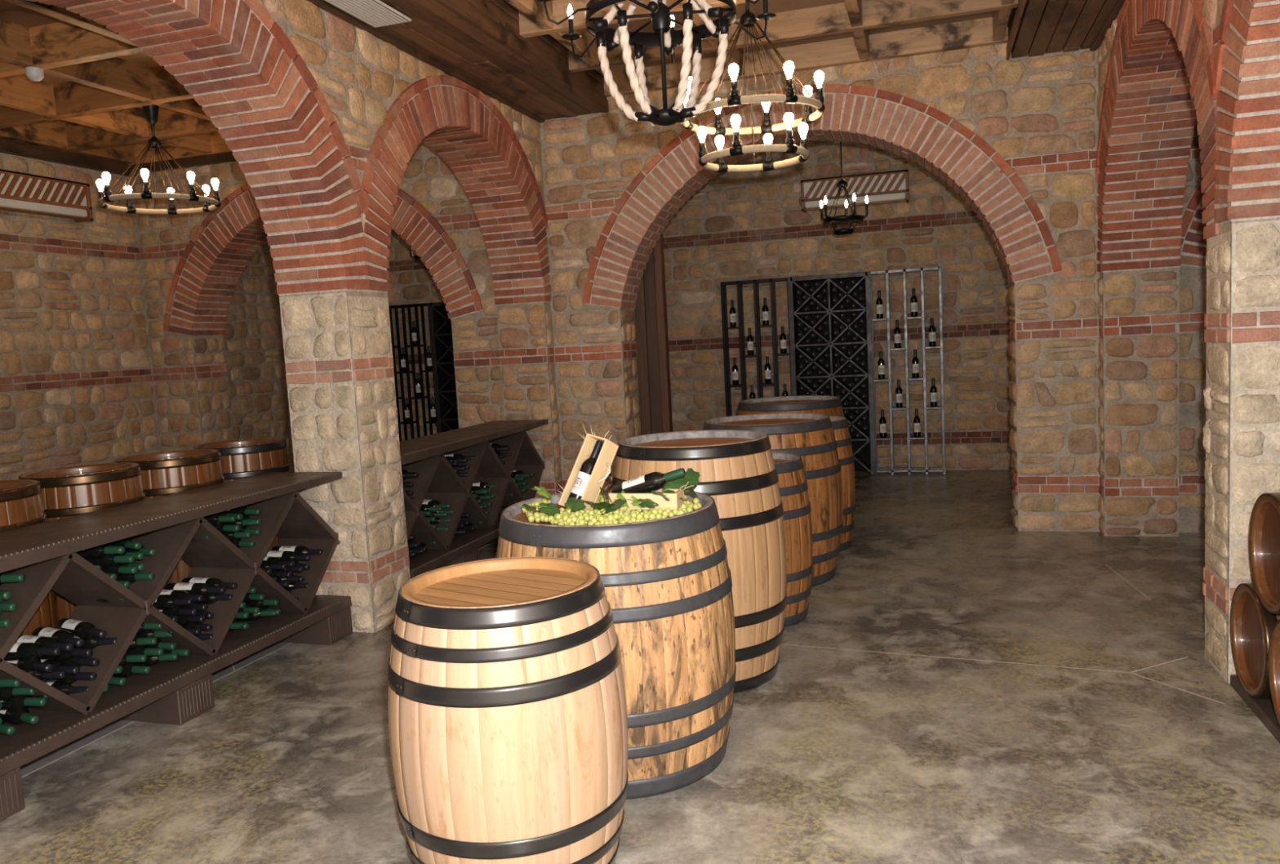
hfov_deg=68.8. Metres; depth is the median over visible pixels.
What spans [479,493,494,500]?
wine bottle
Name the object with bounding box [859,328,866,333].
bottle
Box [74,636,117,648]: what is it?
wine bottle
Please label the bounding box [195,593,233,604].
wine bottle
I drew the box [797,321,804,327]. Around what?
bottle
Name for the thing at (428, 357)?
bottle
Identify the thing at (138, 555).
wine bottle
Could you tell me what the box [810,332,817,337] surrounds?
bottle
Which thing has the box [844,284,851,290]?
bottle
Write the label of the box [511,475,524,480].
wine bottle
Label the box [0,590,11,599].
wine bottle
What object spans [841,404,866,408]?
shelf
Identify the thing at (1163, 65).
wall
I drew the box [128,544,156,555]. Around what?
wine bottle
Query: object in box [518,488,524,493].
wine bottle
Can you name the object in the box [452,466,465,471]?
wine bottle
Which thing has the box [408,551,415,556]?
wine bottle
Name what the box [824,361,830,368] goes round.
bottle
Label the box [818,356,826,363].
bottle
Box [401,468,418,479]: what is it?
wine bottle
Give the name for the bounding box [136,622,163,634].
wine bottle
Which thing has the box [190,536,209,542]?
wine bottle
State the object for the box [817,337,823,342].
bottle
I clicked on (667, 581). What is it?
wine barrel
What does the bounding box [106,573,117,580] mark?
wine bottle
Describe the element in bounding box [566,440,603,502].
wine bottle
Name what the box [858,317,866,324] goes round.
bottle
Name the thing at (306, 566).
wine bottle
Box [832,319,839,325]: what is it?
bottle
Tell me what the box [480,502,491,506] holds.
wine bottle
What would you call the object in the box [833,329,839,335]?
bottle
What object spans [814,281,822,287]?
bottle
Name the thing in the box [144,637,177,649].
wine bottle
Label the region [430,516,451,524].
wine bottle
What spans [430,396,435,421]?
bottle
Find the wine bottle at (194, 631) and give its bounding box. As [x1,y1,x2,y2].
[178,623,200,635]
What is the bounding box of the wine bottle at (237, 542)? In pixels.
[231,537,255,548]
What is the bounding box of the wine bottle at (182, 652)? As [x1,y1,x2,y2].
[163,648,190,656]
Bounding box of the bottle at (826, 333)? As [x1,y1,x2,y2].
[823,329,829,336]
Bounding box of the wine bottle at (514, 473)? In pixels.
[511,471,529,477]
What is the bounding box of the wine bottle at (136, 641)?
[127,635,157,649]
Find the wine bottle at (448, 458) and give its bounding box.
[444,456,466,462]
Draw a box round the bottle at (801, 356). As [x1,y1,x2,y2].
[798,352,805,359]
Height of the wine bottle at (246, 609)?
0.076 m
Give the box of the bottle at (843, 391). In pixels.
[840,387,847,394]
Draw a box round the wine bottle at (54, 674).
[34,670,66,680]
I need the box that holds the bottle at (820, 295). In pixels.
[816,293,823,299]
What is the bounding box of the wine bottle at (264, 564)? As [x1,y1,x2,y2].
[259,560,286,569]
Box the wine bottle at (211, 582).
[181,577,237,588]
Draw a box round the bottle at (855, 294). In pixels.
[852,290,859,297]
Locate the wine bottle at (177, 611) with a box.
[159,604,197,617]
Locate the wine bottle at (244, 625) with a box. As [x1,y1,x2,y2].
[229,617,248,631]
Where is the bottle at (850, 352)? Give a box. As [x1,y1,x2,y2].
[847,349,853,355]
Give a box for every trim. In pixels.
[0,137,235,176]
[306,0,608,122]
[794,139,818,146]
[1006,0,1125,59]
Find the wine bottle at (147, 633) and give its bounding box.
[135,629,173,637]
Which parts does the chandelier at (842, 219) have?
candle arm, candle arm, lamp shade, candle arm, candle arm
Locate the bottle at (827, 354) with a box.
[824,351,830,357]
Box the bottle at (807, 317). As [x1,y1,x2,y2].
[804,314,811,319]
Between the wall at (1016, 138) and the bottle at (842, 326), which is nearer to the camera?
the wall at (1016, 138)
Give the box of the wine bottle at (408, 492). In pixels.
[403,489,413,495]
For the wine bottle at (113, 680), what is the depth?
4.13 m
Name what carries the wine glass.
on the wine barrel at (667, 581)
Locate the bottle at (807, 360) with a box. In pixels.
[804,357,811,364]
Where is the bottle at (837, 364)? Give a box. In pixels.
[834,361,840,367]
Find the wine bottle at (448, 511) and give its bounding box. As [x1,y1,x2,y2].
[434,509,453,514]
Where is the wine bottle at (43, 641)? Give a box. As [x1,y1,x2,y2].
[14,634,73,651]
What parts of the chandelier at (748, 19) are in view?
bulb, bulb, bulb, bulb, bulb, bulb, bulb, rod, drop cord, hanging cord, bulb, bulb, bulb, bulb, bulb, bulb, bulb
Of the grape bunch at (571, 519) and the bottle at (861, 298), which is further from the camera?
the bottle at (861, 298)
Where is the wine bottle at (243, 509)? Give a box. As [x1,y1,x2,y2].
[226,505,261,516]
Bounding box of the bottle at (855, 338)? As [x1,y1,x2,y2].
[852,335,858,341]
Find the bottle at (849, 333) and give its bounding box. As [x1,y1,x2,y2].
[846,330,853,336]
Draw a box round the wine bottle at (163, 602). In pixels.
[152,594,193,609]
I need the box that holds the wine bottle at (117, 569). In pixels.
[101,562,137,576]
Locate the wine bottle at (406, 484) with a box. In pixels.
[402,481,413,487]
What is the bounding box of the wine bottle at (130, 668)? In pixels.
[112,662,151,676]
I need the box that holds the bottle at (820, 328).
[817,325,824,331]
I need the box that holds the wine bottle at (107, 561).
[85,553,134,567]
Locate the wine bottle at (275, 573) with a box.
[268,569,292,577]
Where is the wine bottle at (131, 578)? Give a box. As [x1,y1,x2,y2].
[115,572,155,583]
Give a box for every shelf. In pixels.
[394,370,413,373]
[399,420,417,423]
[405,344,424,346]
[409,395,428,398]
[421,369,432,372]
[425,420,436,422]
[435,333,452,335]
[437,361,453,364]
[440,389,456,392]
[441,417,458,420]
[724,326,739,328]
[726,383,742,386]
[741,354,759,356]
[756,324,773,327]
[760,382,774,386]
[774,352,790,355]
[795,308,864,314]
[795,341,865,346]
[797,373,866,378]
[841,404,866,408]
[850,435,868,440]
[871,318,888,320]
[873,377,889,381]
[875,435,891,439]
[888,346,906,350]
[890,406,906,409]
[906,315,922,319]
[907,377,923,380]
[908,435,925,439]
[924,345,940,348]
[926,404,942,408]
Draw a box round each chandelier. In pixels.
[96,104,221,214]
[409,245,430,270]
[537,0,776,125]
[681,0,825,172]
[819,140,868,235]
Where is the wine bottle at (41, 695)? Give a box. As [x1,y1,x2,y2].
[27,694,49,699]
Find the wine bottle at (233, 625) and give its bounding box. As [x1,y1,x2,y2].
[227,622,246,631]
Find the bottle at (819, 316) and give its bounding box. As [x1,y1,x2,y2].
[815,313,822,319]
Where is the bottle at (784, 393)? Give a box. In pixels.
[782,383,788,395]
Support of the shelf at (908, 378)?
attached to the display rack at (864, 446)
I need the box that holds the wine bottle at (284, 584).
[276,581,288,586]
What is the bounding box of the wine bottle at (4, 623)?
[0,618,11,627]
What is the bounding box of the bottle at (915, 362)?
[911,349,919,377]
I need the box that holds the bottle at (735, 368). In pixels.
[732,357,738,384]
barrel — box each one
[0,479,59,635]
[17,462,146,619]
[115,448,224,589]
[193,437,289,551]
[386,556,628,863]
[495,488,736,799]
[612,429,786,693]
[702,413,843,586]
[737,395,844,417]
[772,452,813,626]
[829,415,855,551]
[1229,582,1279,698]
[1248,492,1279,613]
[1268,618,1279,725]
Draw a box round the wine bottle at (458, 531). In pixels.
[454,529,465,534]
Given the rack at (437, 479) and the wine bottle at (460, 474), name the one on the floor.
the rack at (437, 479)
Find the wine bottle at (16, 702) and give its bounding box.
[0,694,47,710]
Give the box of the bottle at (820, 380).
[817,377,825,382]
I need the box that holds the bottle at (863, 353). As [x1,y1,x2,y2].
[860,350,866,355]
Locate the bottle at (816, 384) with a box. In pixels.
[812,382,819,388]
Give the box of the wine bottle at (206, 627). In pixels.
[182,622,212,631]
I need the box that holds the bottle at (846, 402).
[842,399,849,405]
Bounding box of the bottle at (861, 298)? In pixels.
[858,295,865,302]
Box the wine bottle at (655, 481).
[610,467,685,493]
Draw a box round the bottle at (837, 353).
[834,351,840,357]
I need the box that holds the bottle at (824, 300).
[822,297,828,304]
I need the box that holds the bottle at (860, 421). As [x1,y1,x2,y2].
[856,418,862,425]
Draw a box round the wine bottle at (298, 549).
[271,546,323,555]
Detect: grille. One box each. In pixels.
[0,173,86,205]
[803,173,906,198]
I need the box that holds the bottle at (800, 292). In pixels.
[796,289,804,295]
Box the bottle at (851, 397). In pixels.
[848,394,854,400]
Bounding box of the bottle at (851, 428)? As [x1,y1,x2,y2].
[849,425,856,431]
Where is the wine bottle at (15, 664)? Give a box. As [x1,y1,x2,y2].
[9,662,19,668]
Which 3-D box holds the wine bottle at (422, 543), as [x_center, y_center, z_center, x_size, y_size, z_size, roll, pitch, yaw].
[-1.554,0.769,6.588,0.314,0.076,0.074,0,6,31]
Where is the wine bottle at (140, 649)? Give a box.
[125,644,164,655]
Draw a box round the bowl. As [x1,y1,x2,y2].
[600,472,612,493]
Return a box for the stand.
[1230,674,1279,742]
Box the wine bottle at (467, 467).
[456,464,469,469]
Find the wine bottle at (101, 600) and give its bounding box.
[97,598,124,603]
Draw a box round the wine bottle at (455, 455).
[443,453,475,460]
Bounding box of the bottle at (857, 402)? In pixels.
[854,399,861,405]
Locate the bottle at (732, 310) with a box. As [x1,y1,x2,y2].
[728,299,736,326]
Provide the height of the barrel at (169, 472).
1.150 m
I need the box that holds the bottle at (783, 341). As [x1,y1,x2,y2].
[779,325,786,353]
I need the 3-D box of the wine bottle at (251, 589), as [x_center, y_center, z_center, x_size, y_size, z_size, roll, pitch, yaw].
[-2.183,0.840,5.006,0.314,0.076,0.074,-1,6,23]
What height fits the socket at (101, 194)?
0.085 m
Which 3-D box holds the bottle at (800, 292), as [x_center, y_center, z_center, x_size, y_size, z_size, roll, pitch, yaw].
[1.831,-1.601,10.731,0.068,0.068,0.241,-1,6,17]
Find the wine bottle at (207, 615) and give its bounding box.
[195,609,213,618]
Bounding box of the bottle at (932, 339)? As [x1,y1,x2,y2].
[928,317,936,346]
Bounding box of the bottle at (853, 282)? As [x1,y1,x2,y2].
[850,279,857,285]
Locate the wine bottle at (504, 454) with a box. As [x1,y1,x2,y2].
[495,450,511,456]
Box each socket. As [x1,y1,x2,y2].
[98,191,104,199]
[104,184,111,195]
[126,199,133,207]
[142,181,150,192]
[168,199,175,208]
[188,183,195,195]
[204,195,210,206]
[213,190,219,200]
[698,142,706,157]
[714,113,722,127]
[716,156,724,164]
[729,80,738,97]
[732,131,741,146]
[763,111,770,125]
[764,151,773,162]
[785,78,794,93]
[785,129,794,144]
[800,138,808,150]
[804,104,812,115]
[815,87,824,102]
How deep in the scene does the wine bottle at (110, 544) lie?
4.17 m
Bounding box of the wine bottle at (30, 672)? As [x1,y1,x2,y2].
[8,662,35,676]
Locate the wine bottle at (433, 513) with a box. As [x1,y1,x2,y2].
[424,511,447,517]
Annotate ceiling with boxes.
[0,0,231,164]
[0,0,993,122]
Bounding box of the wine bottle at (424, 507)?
[419,503,442,511]
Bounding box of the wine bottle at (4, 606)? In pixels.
[0,602,17,611]
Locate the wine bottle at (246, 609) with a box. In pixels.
[237,605,259,613]
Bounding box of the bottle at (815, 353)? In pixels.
[811,351,818,356]
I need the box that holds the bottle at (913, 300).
[910,288,917,316]
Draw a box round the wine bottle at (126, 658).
[118,652,146,666]
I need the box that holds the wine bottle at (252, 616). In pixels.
[235,608,276,621]
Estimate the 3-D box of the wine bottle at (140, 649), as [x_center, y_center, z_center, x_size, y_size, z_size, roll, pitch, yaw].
[-2.375,1.028,4.372,0.314,0.076,0.074,-2,6,11]
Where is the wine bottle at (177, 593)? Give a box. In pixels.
[159,589,204,601]
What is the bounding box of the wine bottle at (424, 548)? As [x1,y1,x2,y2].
[410,546,426,551]
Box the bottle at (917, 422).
[913,408,920,436]
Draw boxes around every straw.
[556,424,611,493]
[661,482,693,492]
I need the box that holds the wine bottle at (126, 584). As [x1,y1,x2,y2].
[116,580,130,587]
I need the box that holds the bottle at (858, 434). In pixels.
[855,431,862,437]
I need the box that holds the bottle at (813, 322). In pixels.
[810,319,817,324]
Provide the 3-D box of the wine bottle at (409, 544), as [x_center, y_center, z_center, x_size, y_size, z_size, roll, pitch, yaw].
[-1.648,0.766,6.298,0.314,0.076,0.074,-2,6,10]
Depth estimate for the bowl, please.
3.76 m
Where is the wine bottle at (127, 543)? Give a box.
[111,537,142,549]
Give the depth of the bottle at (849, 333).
10.59 m
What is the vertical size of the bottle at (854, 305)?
0.068 m
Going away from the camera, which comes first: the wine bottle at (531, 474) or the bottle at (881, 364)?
the wine bottle at (531, 474)
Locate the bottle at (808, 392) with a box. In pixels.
[805,389,812,395]
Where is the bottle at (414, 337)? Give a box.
[411,320,417,344]
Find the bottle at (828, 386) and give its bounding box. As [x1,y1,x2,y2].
[825,382,831,389]
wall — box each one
[0,152,294,479]
[26,0,562,632]
[131,42,1206,532]
[386,139,1012,470]
[1095,0,1279,683]
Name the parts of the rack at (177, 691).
joint plate, joint plate, joint plate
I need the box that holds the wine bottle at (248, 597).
[242,592,265,602]
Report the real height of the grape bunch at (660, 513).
0.051 m
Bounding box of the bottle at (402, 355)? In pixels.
[400,346,405,371]
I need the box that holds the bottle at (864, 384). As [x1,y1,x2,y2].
[861,382,867,388]
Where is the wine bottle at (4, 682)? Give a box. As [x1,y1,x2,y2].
[0,678,22,687]
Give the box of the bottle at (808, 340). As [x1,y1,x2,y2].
[804,337,812,343]
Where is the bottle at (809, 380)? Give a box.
[806,377,813,383]
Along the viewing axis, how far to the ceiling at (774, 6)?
6.79 m
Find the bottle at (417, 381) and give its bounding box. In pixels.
[415,372,421,396]
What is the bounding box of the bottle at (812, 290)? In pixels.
[808,287,816,293]
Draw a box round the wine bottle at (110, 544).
[103,542,124,555]
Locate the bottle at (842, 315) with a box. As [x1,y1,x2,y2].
[840,311,846,318]
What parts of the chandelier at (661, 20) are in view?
candle arm, bulb, candle arm, rope arm, rope arm, rope arm, rod, lamp shade, bulb, candle arm, rope arm, rope arm, rope arm, candle arm, candle arm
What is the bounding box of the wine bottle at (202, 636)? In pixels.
[195,633,213,639]
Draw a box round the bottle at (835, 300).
[831,297,839,303]
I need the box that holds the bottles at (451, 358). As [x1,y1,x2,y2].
[436,307,457,417]
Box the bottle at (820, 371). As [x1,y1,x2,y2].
[817,368,824,374]
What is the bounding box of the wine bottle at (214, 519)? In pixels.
[203,512,235,525]
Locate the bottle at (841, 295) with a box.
[837,292,844,297]
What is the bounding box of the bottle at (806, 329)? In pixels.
[803,326,810,332]
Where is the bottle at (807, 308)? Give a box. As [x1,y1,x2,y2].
[804,306,811,311]
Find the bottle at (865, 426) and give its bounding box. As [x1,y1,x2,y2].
[862,423,869,430]
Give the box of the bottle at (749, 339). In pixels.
[746,327,753,355]
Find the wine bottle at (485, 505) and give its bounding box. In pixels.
[478,503,487,507]
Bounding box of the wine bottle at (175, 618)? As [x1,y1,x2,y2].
[167,615,178,622]
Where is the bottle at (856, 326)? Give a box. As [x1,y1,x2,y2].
[853,323,860,328]
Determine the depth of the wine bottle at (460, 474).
6.98 m
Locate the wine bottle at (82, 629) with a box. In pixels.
[55,617,106,639]
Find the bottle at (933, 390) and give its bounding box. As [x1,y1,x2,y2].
[929,377,937,406]
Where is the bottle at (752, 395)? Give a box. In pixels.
[749,384,755,399]
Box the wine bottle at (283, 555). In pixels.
[265,550,311,561]
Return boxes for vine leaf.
[521,503,537,513]
[531,486,552,498]
[533,502,560,515]
[564,497,586,511]
[584,500,593,504]
[591,501,614,509]
[599,486,612,502]
[600,498,626,513]
[613,489,629,508]
[626,495,644,508]
[633,497,658,507]
[651,489,669,501]
[657,488,675,493]
[662,476,685,488]
[681,475,695,493]
[684,467,700,484]
[684,482,697,497]
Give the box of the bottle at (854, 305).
[851,302,857,309]
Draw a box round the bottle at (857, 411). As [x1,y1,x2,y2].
[854,408,861,413]
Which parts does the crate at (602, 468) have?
cord handle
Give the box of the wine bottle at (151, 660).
[133,653,178,666]
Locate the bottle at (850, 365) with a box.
[847,362,853,368]
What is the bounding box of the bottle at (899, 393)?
[895,378,902,407]
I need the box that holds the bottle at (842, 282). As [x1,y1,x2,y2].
[839,280,845,286]
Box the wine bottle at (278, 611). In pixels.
[259,604,281,617]
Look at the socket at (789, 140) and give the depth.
5.21 m
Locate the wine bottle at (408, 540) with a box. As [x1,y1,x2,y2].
[407,539,421,546]
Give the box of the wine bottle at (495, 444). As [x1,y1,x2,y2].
[489,443,510,451]
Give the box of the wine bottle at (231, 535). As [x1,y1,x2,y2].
[222,531,251,541]
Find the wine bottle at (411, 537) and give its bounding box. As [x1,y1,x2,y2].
[408,534,413,539]
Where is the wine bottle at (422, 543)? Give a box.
[420,542,436,546]
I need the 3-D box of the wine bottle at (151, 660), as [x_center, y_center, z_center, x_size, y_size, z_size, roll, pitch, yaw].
[-2.356,1.076,4.451,0.314,0.076,0.074,-3,6,4]
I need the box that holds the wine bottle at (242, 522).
[224,518,256,527]
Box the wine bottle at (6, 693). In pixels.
[0,687,36,700]
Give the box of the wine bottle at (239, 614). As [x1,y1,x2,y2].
[234,611,248,618]
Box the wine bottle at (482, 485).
[472,482,497,488]
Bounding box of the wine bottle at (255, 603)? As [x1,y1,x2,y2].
[244,598,279,608]
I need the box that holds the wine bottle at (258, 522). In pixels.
[242,515,261,526]
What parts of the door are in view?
edge post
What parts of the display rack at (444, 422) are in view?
open frame, lattice frame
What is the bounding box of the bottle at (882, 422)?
[879,409,886,437]
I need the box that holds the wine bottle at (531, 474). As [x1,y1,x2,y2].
[512,470,533,476]
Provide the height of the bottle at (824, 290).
0.068 m
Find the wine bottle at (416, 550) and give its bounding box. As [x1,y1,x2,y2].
[408,547,424,553]
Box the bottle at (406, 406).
[404,397,409,421]
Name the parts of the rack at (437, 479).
joint plate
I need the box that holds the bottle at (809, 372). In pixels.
[806,368,813,375]
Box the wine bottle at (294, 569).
[277,566,303,572]
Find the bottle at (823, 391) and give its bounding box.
[819,388,826,395]
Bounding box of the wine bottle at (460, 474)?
[456,472,468,476]
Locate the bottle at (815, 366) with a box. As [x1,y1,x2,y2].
[812,364,818,369]
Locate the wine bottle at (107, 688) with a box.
[102,684,109,692]
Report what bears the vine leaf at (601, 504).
on the grape bunch at (596, 512)
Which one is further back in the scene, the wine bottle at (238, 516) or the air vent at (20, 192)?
the air vent at (20, 192)
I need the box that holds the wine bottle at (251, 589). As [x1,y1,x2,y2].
[246,586,257,593]
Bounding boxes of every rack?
[0,471,352,822]
[388,302,458,441]
[399,418,548,579]
[720,266,946,475]
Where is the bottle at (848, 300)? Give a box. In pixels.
[845,297,852,304]
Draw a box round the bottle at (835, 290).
[831,287,839,293]
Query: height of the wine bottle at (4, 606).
0.076 m
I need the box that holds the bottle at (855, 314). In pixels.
[851,311,858,317]
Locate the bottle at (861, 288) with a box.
[857,284,865,291]
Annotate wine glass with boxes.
[600,472,612,502]
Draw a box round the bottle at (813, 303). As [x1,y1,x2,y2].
[809,300,817,306]
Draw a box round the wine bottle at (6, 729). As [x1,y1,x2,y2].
[0,718,15,734]
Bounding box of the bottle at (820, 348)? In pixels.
[817,345,824,351]
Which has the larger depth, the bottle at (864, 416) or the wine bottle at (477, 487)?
the bottle at (864, 416)
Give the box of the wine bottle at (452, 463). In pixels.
[448,461,457,466]
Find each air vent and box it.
[0,168,93,222]
[324,0,411,27]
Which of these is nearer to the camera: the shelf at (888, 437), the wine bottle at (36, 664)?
the wine bottle at (36, 664)
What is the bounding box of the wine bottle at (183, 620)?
[176,615,205,625]
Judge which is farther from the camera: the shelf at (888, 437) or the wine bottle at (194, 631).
the shelf at (888, 437)
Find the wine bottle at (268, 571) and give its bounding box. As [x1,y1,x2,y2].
[261,568,271,574]
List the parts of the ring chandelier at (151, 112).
bulb, bulb, bulb, bulb, rod, hanging cord, bulb, bulb, bulb, bulb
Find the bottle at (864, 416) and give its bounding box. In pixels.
[862,413,868,420]
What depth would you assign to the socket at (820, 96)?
5.29 m
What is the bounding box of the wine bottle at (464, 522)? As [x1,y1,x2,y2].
[458,520,469,524]
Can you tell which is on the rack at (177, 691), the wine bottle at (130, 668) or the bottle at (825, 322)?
the wine bottle at (130, 668)
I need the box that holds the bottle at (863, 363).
[860,360,866,366]
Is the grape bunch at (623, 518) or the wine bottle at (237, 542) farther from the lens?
the wine bottle at (237, 542)
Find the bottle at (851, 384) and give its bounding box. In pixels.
[848,381,854,387]
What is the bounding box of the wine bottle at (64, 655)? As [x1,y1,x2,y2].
[38,645,93,661]
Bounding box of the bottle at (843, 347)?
[840,344,848,350]
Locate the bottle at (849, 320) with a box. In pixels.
[845,317,853,323]
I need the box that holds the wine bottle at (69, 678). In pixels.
[42,671,97,684]
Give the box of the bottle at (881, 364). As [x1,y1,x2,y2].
[877,351,884,378]
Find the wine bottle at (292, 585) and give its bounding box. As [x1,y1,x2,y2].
[283,582,309,591]
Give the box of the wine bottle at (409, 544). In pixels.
[407,542,417,547]
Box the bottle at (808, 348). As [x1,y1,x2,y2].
[805,346,813,351]
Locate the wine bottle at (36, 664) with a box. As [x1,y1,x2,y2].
[7,657,53,672]
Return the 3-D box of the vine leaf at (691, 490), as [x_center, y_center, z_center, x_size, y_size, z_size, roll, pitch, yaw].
[0.199,0.225,3.609,0.047,0.064,0.099,-2,6,14]
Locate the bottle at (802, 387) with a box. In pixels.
[800,384,806,390]
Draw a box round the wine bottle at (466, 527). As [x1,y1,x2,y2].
[456,524,475,530]
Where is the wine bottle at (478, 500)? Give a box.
[475,498,481,503]
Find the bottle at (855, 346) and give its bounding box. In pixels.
[852,343,859,349]
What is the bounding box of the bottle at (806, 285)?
[803,282,810,288]
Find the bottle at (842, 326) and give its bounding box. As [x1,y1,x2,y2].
[839,324,845,329]
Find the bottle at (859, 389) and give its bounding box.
[855,386,862,393]
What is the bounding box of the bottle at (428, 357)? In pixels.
[426,345,432,369]
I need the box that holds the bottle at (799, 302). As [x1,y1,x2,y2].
[796,299,804,305]
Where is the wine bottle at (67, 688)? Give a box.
[44,681,88,695]
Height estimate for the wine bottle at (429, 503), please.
0.076 m
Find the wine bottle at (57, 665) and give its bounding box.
[40,658,79,674]
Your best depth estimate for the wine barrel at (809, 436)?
6.04 m
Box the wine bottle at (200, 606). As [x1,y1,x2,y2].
[179,601,208,610]
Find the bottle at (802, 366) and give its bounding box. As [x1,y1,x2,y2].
[799,363,806,368]
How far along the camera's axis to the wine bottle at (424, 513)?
6.42 m
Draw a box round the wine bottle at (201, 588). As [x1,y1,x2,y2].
[164,582,226,596]
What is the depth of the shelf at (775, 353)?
10.73 m
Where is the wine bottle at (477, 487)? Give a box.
[471,485,491,494]
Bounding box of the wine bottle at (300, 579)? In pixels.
[288,572,304,583]
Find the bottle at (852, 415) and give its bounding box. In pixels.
[848,412,855,419]
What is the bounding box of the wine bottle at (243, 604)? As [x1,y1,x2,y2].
[239,601,245,608]
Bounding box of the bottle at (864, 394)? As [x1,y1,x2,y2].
[861,391,867,398]
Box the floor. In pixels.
[0,469,1279,863]
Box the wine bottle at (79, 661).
[58,656,99,667]
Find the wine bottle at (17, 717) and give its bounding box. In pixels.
[0,706,39,724]
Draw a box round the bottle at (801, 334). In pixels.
[798,331,804,337]
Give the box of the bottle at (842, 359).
[840,355,846,362]
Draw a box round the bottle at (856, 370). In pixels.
[853,367,860,373]
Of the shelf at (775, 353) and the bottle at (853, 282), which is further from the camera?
the shelf at (775, 353)
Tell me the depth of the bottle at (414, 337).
12.15 m
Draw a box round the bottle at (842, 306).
[840,303,846,309]
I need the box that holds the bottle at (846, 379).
[841,376,848,382]
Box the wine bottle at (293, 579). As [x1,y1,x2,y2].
[276,575,302,582]
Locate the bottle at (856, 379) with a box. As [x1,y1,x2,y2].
[853,376,860,382]
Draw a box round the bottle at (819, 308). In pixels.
[815,305,822,311]
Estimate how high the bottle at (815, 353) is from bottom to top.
0.068 m
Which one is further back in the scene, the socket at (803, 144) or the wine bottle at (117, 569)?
the socket at (803, 144)
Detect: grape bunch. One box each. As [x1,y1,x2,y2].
[521,497,551,512]
[524,505,541,522]
[534,511,580,524]
[546,506,598,515]
[553,513,616,524]
[578,507,631,519]
[594,511,656,524]
[595,493,608,502]
[612,506,649,514]
[627,507,684,521]
[663,497,702,515]
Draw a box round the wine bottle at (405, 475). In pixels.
[401,471,417,479]
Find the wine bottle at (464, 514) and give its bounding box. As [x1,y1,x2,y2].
[460,512,470,517]
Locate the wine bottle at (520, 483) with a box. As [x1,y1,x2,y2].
[515,480,526,485]
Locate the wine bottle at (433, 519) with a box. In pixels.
[425,516,435,521]
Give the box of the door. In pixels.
[634,233,672,435]
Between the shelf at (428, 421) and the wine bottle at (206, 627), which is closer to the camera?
the wine bottle at (206, 627)
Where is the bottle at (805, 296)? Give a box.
[802,293,809,300]
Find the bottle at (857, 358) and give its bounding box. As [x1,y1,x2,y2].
[854,355,861,361]
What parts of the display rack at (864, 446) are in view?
open frame, lattice frame, post, open frame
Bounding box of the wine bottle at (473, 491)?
[470,487,487,493]
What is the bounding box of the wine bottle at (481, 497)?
[474,493,491,499]
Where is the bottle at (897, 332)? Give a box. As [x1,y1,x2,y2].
[893,319,901,347]
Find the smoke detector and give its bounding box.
[25,66,44,81]
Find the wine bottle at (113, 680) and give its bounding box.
[106,676,126,685]
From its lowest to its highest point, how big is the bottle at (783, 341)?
0.314 m
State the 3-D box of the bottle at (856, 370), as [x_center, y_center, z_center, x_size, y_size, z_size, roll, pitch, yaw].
[2.463,-0.697,10.639,0.068,0.068,0.241,-1,6,17]
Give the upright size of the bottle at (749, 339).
0.314 m
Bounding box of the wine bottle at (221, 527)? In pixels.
[213,522,240,533]
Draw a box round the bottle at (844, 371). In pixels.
[841,367,848,373]
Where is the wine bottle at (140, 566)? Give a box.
[120,561,145,570]
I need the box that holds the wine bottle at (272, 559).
[263,555,294,567]
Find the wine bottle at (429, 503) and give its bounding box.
[422,501,451,508]
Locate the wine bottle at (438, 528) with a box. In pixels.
[435,526,448,531]
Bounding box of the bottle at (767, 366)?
[764,355,771,383]
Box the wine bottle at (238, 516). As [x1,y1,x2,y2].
[217,510,243,522]
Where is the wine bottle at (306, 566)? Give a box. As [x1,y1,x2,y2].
[293,560,310,569]
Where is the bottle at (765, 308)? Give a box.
[762,297,768,324]
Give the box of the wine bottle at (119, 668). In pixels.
[113,665,123,673]
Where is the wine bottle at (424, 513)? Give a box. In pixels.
[421,511,431,515]
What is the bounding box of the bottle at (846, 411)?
[843,408,849,413]
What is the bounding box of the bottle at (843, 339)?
[840,335,847,342]
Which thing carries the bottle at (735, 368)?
on the display rack at (864, 446)
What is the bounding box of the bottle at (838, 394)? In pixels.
[835,392,842,398]
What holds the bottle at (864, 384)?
on the display rack at (864, 446)
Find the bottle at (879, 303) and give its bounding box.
[875,290,883,318]
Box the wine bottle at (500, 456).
[497,454,503,458]
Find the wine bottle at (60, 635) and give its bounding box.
[31,626,84,646]
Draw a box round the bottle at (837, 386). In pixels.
[835,382,841,389]
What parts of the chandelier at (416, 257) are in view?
candle arm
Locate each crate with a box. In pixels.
[558,433,618,512]
[608,488,684,509]
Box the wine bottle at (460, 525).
[457,523,464,527]
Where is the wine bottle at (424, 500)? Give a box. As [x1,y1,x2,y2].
[423,498,448,507]
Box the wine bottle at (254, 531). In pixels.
[238,526,261,534]
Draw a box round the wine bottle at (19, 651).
[3,642,61,661]
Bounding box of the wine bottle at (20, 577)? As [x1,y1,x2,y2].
[0,572,25,585]
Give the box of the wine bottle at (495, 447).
[490,444,507,452]
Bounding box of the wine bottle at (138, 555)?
[115,549,144,563]
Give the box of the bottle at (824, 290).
[822,287,827,293]
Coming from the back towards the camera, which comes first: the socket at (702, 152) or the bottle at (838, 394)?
the bottle at (838, 394)
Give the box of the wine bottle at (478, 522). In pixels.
[465,521,482,525]
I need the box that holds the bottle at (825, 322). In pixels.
[822,320,829,325]
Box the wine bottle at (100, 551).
[75,544,125,559]

